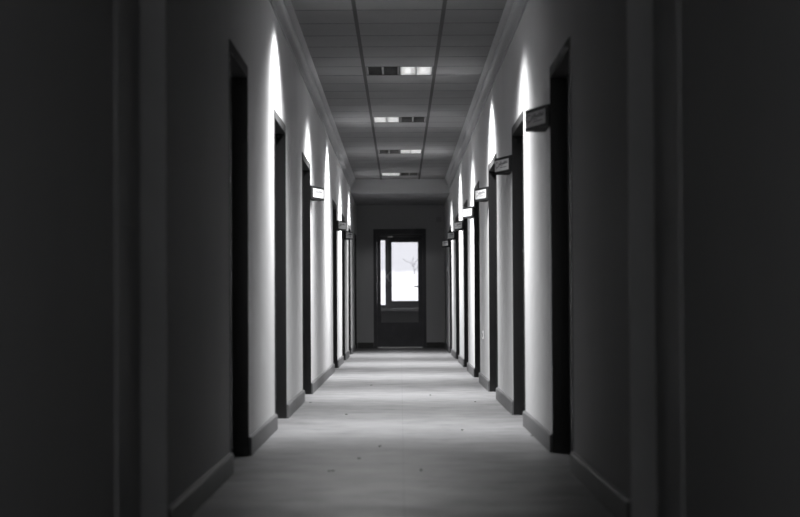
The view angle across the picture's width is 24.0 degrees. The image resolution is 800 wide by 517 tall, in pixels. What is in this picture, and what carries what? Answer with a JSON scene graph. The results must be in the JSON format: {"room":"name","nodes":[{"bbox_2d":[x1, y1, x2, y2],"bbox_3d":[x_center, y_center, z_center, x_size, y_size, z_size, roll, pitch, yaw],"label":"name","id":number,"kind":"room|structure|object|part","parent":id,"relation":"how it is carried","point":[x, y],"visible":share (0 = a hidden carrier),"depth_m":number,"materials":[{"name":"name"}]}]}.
{"room":"office corridor","nodes":[
{"label":"office corridor","id":0,"kind":"room"},
{"bbox_2d":[0,0,356,516],"bbox_3d":[-0.886,-0.291,17.858,0.220,2.997,36.890,0,-1,0],"label":"wall","id":1,"kind":"structure","parent":0,"point":[57,57],"depth_m":5.10,"materials":[{"name":"paint"}]},
{"bbox_2d":[114,0,167,516],"bbox_3d":[-0.850,-0.084,5.673,0.156,1.979,1.096,0,-1,0],"label":"door","id":2,"kind":"structure","parent":1,"relation":"in","point":[141,445],"depth_m":6.18,"materials":[{"name":"black wood"}]},
{"bbox_3d":[-0.855,-0.065,5.673,0.007,1.621,0.813,0,-1,0],"label":"panel","id":3,"kind":"part","parent":2,"relation":"part of","materials":[{"name":"black wood"}]},
{"bbox_2d":[229,39,248,455],"bbox_3d":[-0.849,0.000,9.052,0.156,1.979,1.008,0,-1,0],"label":"door","id":4,"kind":"structure","parent":1,"relation":"in","point":[238,69],"depth_m":9.53,"materials":[{"name":"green painted wood"}]},
{"bbox_2d":[168,343,357,516],"bbox_3d":[-0.760,1.121,16.282,0.018,0.096,33.809,0,-1,0],"label":"baseboard","id":5,"kind":"structure","parent":1,"relation":"attached to","point":[189,502],"depth_m":8.13,"materials":[{"name":"paint"}]},
{"bbox_2d":[274,109,286,418],"bbox_3d":[-0.847,0.077,12.145,0.156,1.979,1.110,0,-1,0],"label":"door","id":6,"kind":"structure","parent":1,"relation":"in","point":[279,126],"depth_m":12.68,"materials":[{"name":"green painted wood"}]},
{"bbox_2d":[302,152,310,393],"bbox_3d":[-0.846,0.160,15.516,0.156,1.979,1.271,0,-1,0],"label":"door","id":7,"kind":"structure","parent":1,"relation":"in","point":[306,227],"depth_m":16.13,"materials":[{"name":"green painted wood"}]},
{"bbox_2d":[269,0,354,189],"bbox_3d":[-0.747,-1.541,14.555,0.074,0.161,30.225,0,-1,0],"label":"trim","id":8,"kind":"structure","parent":1,"relation":"attached to","point":[284,12],"depth_m":15.40,"materials":[{"name":"paint"}]},
{"bbox_2d":[310,186,323,200],"bbox_3d":[-0.723,-0.568,16.349,0.108,0.114,0.345,0,-1,0],"label":"door sign","id":9,"kind":"object","parent":1,"relation":"attached to","point":[316,193],"visible":1,"depth_m":16.33,"materials":[{"name":"plastic"}]},
{"bbox_3d":[-0.712,-0.568,16.360,0.002,0.076,0.296,-1,-1,16],"label":"sign panel","id":10,"kind":"part","parent":9,"relation":"part of","materials":[{"name":"paper"}]},
{"bbox_2d":[332,199,336,367],"bbox_3d":[-0.843,0.326,22.200,0.156,1.979,1.242,0,-1,0],"label":"door","id":11,"kind":"structure","parent":1,"relation":"in","point":[334,206],"depth_m":22.80,"materials":[{"name":"black wood"}]},
{"bbox_2d":[337,220,345,230],"bbox_3d":[-0.720,-0.403,23.019,0.108,0.114,0.345,0,-1,0],"label":"door sign","id":12,"kind":"object","parent":1,"relation":"attached to","point":[341,225],"visible":1,"depth_m":23.01,"materials":[{"name":"plastic"}]},
{"bbox_3d":[-0.709,-0.403,23.029,0.002,0.076,0.296,-1,-1,16],"label":"sign panel","id":13,"kind":"part","parent":12,"relation":"part of","materials":[{"name":"paper"}]},
{"bbox_2d":[342,214,344,359],"bbox_3d":[-0.842,0.407,25.483,0.156,1.979,1.110,0,-1,0],"label":"door","id":14,"kind":"structure","parent":1,"relation":"in","point":[343,217],"depth_m":26.02,"materials":[{"name":"black wood"}]},
{"bbox_2d":[345,231,352,239],"bbox_3d":[-0.719,-0.323,26.236,0.108,0.114,0.345,0,-1,0],"label":"door sign","id":15,"kind":"object","parent":1,"relation":"attached to","point":[348,234],"visible":0.99,"depth_m":26.25,"materials":[{"name":"plastic"}]},
{"bbox_2d":[348,224,350,353],"bbox_3d":[-0.841,0.482,28.526,0.156,1.979,1.169,0,-1,0],"label":"door","id":16,"kind":"structure","parent":1,"relation":"in","point":[349,227],"depth_m":29.08,"materials":[{"name":"black wood"}]},
{"bbox_2d":[354,233,356,348],"bbox_3d":[-0.839,0.576,32.306,0.156,1.979,1.066,0,-1,0],"label":"door","id":17,"kind":"structure","parent":1,"relation":"in","point":[354,233],"depth_m":32.81,"materials":[{"name":"black wood"}]},
{"bbox_2d":[291,0,506,178],"bbox_3d":[-0.005,-1.637,14.554,1.598,0.024,30.233,0,-1,0],"label":"ceiling","id":18,"kind":"structure","parent":0,"point":[343,38],"depth_m":15.68,"materials":[{"name":"tile"}]},
{"bbox_3d":[-0.005,-1.637,14.558,0.627,0.024,30.226,0,-1,0],"label":"grid rail","id":19,"kind":"part","parent":18,"relation":"part of","materials":[{"name":"grey metal"}]},
{"bbox_2d":[365,66,433,74],"bbox_3d":[-0.005,-1.647,15.948,0.573,0.110,0.573,0,-1,0],"label":"ceiling light","id":20,"kind":"object","parent":18,"relation":"attached to","point":[428,70],"visible":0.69,"depth_m":16.06,"materials":[{"name":"metal"}]},
{"bbox_2d":[373,117,426,121],"bbox_3d":[-0.003,-1.543,20.147,0.573,0.110,0.573,0,-1,0],"label":"ceiling light","id":21,"kind":"object","parent":18,"relation":"attached to","point":[375,119],"visible":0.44,"depth_m":20.26,"materials":[{"name":"metal"}]},
{"bbox_2d":[378,150,421,153],"bbox_3d":[-0.001,-1.439,24.346,0.573,0.110,0.573,0,-1,0],"label":"ceiling light","id":22,"kind":"object","parent":18,"relation":"attached to","point":[379,151],"visible":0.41,"depth_m":24.46,"materials":[{"name":"metal"}]},
{"bbox_2d":[381,173,418,175],"bbox_3d":[0.000,-1.335,28.545,0.573,0.110,0.573,0,-1,0],"label":"ceiling light","id":23,"kind":"object","parent":18,"relation":"attached to","point":[382,174],"visible":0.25,"depth_m":28.77,"materials":[{"name":"metal"}]},
{"bbox_2d":[351,179,448,204],"bbox_3d":[0.002,-1.190,32.847,1.558,0.468,6.364,0,-1,0],"label":"ceiling","id":24,"kind":"structure","parent":0,"point":[364,191],"depth_m":29.67,"materials":[{"name":"paint"}]},
{"bbox_2d":[356,205,444,342],"bbox_3d":[0.011,0.320,33.282,1.558,2.529,0.140,0,-1,0],"label":"wall","id":25,"kind":"structure","parent":0,"point":[368,217],"depth_m":33.22,"materials":[{"name":"paint"}]},
{"bbox_2d":[373,229,426,347],"bbox_3d":[-0.002,0.531,33.244,0.931,2.105,0.167,0,-1,0],"label":"door","id":26,"kind":"structure","parent":25,"relation":"in","point":[397,334],"depth_m":33.21,"materials":[{"name":"black wood"}]},
{"bbox_3d":[-0.011,-0.386,33.244,0.690,0.014,0.012,0,-1,0],"label":"rail","id":27,"kind":"part","parent":26,"relation":"part of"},
{"bbox_2d":[358,342,443,347],"bbox_3d":[0.017,1.532,33.174,1.520,0.100,0.016,0,-1,0],"label":"baseboard","id":28,"kind":"structure","parent":25,"relation":"attached to","point":[429,344],"depth_m":33.16,"materials":[{"name":"black wood"}]},
{"bbox_2d":[381,244,422,322],"bbox_3d":[0.011,0.157,36.147,1.558,2.997,0.300,0,-1,0],"label":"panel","id":29,"kind":"structure","parent":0,"point":[386,317],"depth_m":35.97,"materials":[{"name":"paint"}]},
{"bbox_2d":[381,239,418,311],"bbox_3d":[-0.114,0.298,35.998,1.130,1.449,0.230,0,-1,0],"label":"window","id":30,"kind":"structure","parent":29,"relation":"in","point":[391,306],"depth_m":36.03,"materials":[{"name":"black glass"}]},
{"bbox_3d":[-0.110,1.007,35.946,1.130,0.030,0.160,0,-1,0],"label":"sill","id":31,"kind":"part","parent":30,"relation":"part of","materials":[{"name":"grey wood"}]},
{"bbox_2d":[192,347,613,516],"bbox_3d":[0.011,1.260,17.719,1.998,0.120,37.090,0,-1,0],"label":"floor","id":32,"kind":"structure","parent":0,"point":[415,404],"depth_m":9.28,"materials":[{"name":"grey carpet"}]},
{"bbox_2d":[444,0,799,516],"bbox_3d":[0.892,-0.301,17.858,0.220,2.997,36.890,0,-1,0],"label":"wall","id":33,"kind":"structure","parent":0,"point":[740,59],"depth_m":5.03,"materials":[{"name":"paint"}]},
{"bbox_2d":[442,240,448,246],"bbox_3d":[0.730,-0.240,29.892,0.108,0.114,0.345,0,-1,0],"label":"door sign","id":34,"kind":"object","parent":33,"relation":"attached to","point":[445,243],"visible":1,"depth_m":29.88,"materials":[{"name":"plastic"}]},
{"bbox_2d":[449,225,451,352],"bbox_3d":[0.861,0.487,29.110,0.156,1.979,1.169,0,-1,0],"label":"door","id":35,"kind":"structure","parent":33,"relation":"in","point":[450,227],"depth_m":29.67,"materials":[{"name":"black wood"}]},
{"bbox_2d":[447,231,454,239],"bbox_3d":[0.729,-0.324,26.528,0.108,0.114,0.345,0,-1,0],"label":"door sign","id":36,"kind":"object","parent":33,"relation":"attached to","point":[451,235],"visible":1,"depth_m":26.50,"materials":[{"name":"plastic"}]},
{"bbox_2d":[455,213,459,358],"bbox_3d":[0.860,0.401,25.637,0.156,1.979,1.388,0,-1,0],"label":"door","id":37,"kind":"structure","parent":33,"relation":"in","point":[457,216],"depth_m":26.30,"materials":[{"name":"black wood"}]},
{"bbox_2d":[454,220,463,230],"bbox_3d":[0.728,-0.407,23.165,0.108,0.114,0.345,0,-1,0],"label":"door sign","id":38,"kind":"object","parent":33,"relation":"attached to","point":[458,225],"visible":1,"depth_m":23.16,"materials":[{"name":"plastic"}]},
{"bbox_3d":[0.717,-0.407,23.175,0.002,0.076,0.296,0,-1,-16],"label":"sign panel","id":39,"kind":"part","parent":38,"relation":"part of","materials":[{"name":"paper"}]},
{"bbox_2d":[463,200,467,366],"bbox_3d":[0.859,0.320,22.346,0.156,1.979,1.242,0,-1,0],"label":"door","id":40,"kind":"structure","parent":33,"relation":"in","point":[465,221],"depth_m":22.94,"materials":[{"name":"black wood"}]},
{"bbox_2d":[463,206,473,218],"bbox_3d":[0.726,-0.488,19.888,0.108,0.114,0.345,0,-1,0],"label":"door sign","id":41,"kind":"object","parent":33,"relation":"attached to","point":[468,212],"visible":1,"depth_m":19.87,"materials":[{"name":"plastic"}]},
{"bbox_3d":[0.716,-0.488,19.899,0.002,0.076,0.296,0,-1,-16],"label":"sign panel","id":42,"kind":"part","parent":41,"relation":"part of","materials":[{"name":"paper"}]},
{"bbox_2d":[474,181,479,376],"bbox_3d":[0.857,0.239,19.077,0.156,1.979,1.227,0,-1,0],"label":"door","id":43,"kind":"structure","parent":33,"relation":"in","point":[476,204],"depth_m":19.67,"materials":[{"name":"black wood"}]},
{"bbox_2d":[475,187,487,201],"bbox_3d":[0.725,-0.569,16.627,0.108,0.114,0.345,0,-1,0],"label":"door sign","id":44,"kind":"object","parent":33,"relation":"attached to","point":[481,194],"visible":1,"depth_m":16.62,"materials":[{"name":"plastic"}]},
{"bbox_3d":[0.714,-0.569,16.637,0.002,0.076,0.296,0,-1,-16],"label":"sign panel","id":45,"kind":"part","parent":44,"relation":"part of","materials":[{"name":"paper"}]},
{"bbox_2d":[445,0,528,188],"bbox_3d":[0.738,-1.549,14.555,0.074,0.161,30.225,0,-1,0],"label":"trim","id":46,"kind":"structure","parent":33,"relation":"attached to","point":[513,11],"depth_m":15.45,"materials":[{"name":"paint"}]},
{"bbox_2d":[488,154,497,391],"bbox_3d":[0.856,0.157,15.779,0.156,1.979,1.300,0,-1,0],"label":"door","id":47,"kind":"structure","parent":33,"relation":"in","point":[492,179],"depth_m":16.41,"materials":[{"name":"black wood"}]},
{"bbox_2d":[494,155,511,174],"bbox_3d":[0.724,-0.655,13.161,0.108,0.114,0.345,0,-1,0],"label":"door sign","id":48,"kind":"object","parent":33,"relation":"attached to","point":[502,165],"visible":1,"depth_m":13.15,"materials":[{"name":"plastic"}]},
{"bbox_3d":[0.713,-0.654,13.171,0.002,0.076,0.296,0,-1,-16],"label":"sign panel","id":49,"kind":"part","parent":48,"relation":"part of","materials":[{"name":"paper"}]},
{"bbox_2d":[512,111,525,414],"bbox_3d":[0.855,0.073,12.379,0.156,1.979,1.169,0,-1,0],"label":"door","id":50,"kind":"structure","parent":33,"relation":"in","point":[518,255],"depth_m":12.94,"materials":[{"name":"black wood"}]},
{"bbox_2d":[444,343,630,516],"bbox_3d":[0.780,1.112,16.282,0.018,0.096,33.809,0,-1,0],"label":"baseboard","id":51,"kind":"structure","parent":33,"relation":"attached to","point":[614,500],"depth_m":8.04,"materials":[{"name":"paint"}]},
{"bbox_2d":[525,104,549,131],"bbox_3d":[0.722,-0.736,9.855,0.108,0.114,0.345,0,-1,0],"label":"door sign","id":52,"kind":"object","parent":33,"relation":"attached to","point":[537,119],"visible":1,"depth_m":9.85,"materials":[{"name":"plastic"}]},
{"bbox_3d":[0.712,-0.736,9.866,0.002,0.076,0.296,0,-1,-16],"label":"sign panel","id":53,"kind":"part","parent":52,"relation":"part of","materials":[{"name":"paper"}]},
{"bbox_2d":[549,36,573,452],"bbox_3d":[0.853,-0.008,9.088,0.156,1.979,1.140,0,-1,0],"label":"door","id":54,"kind":"structure","parent":33,"relation":"in","point":[560,69],"depth_m":9.63,"materials":[{"name":"black wood"}]},
{"bbox_3d":[0.859,0.011,9.087,0.007,1.621,0.857,0,-1,0],"label":"panel","id":55,"kind":"part","parent":54,"relation":"part of","materials":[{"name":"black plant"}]},
{"bbox_2d":[626,0,683,516],"bbox_3d":[0.852,-0.090,5.782,0.156,1.979,1.169,0,-1,0],"label":"door frame","id":56,"kind":"structure","parent":33,"relation":"in","point":[653,26],"depth_m":6.33,"materials":[{"name":"black wood"}]},
{"bbox_3d":[0.858,-0.071,5.782,0.007,1.621,0.886,0,-1,0],"label":"panel","id":57,"kind":"part","parent":56,"relation":"part of","materials":[{"name":"black wood"}]},
{"label":"outside","id":58,"kind":"structure","parent":0,"visible":0},
{"bbox_2d":[381,242,417,304],"bbox_3d":[0.031,0.165,112.320,60.000,7.552,150.000,0,-1,0],"label":"sky","id":59,"kind":"structure","parent":58,"point":[404,279],"depth_m":102.20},
{"bbox_2d":[403,256,417,273],"bbox_3d":[0.658,0.433,100.045,1.033,1.106,0.190,0,-1,0],"label":"bare shrub","id":60,"kind":"object","parent":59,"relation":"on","point":[413,256],"visible":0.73,"depth_m":100.03,"materials":[{"name":"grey plant"}]}
]}

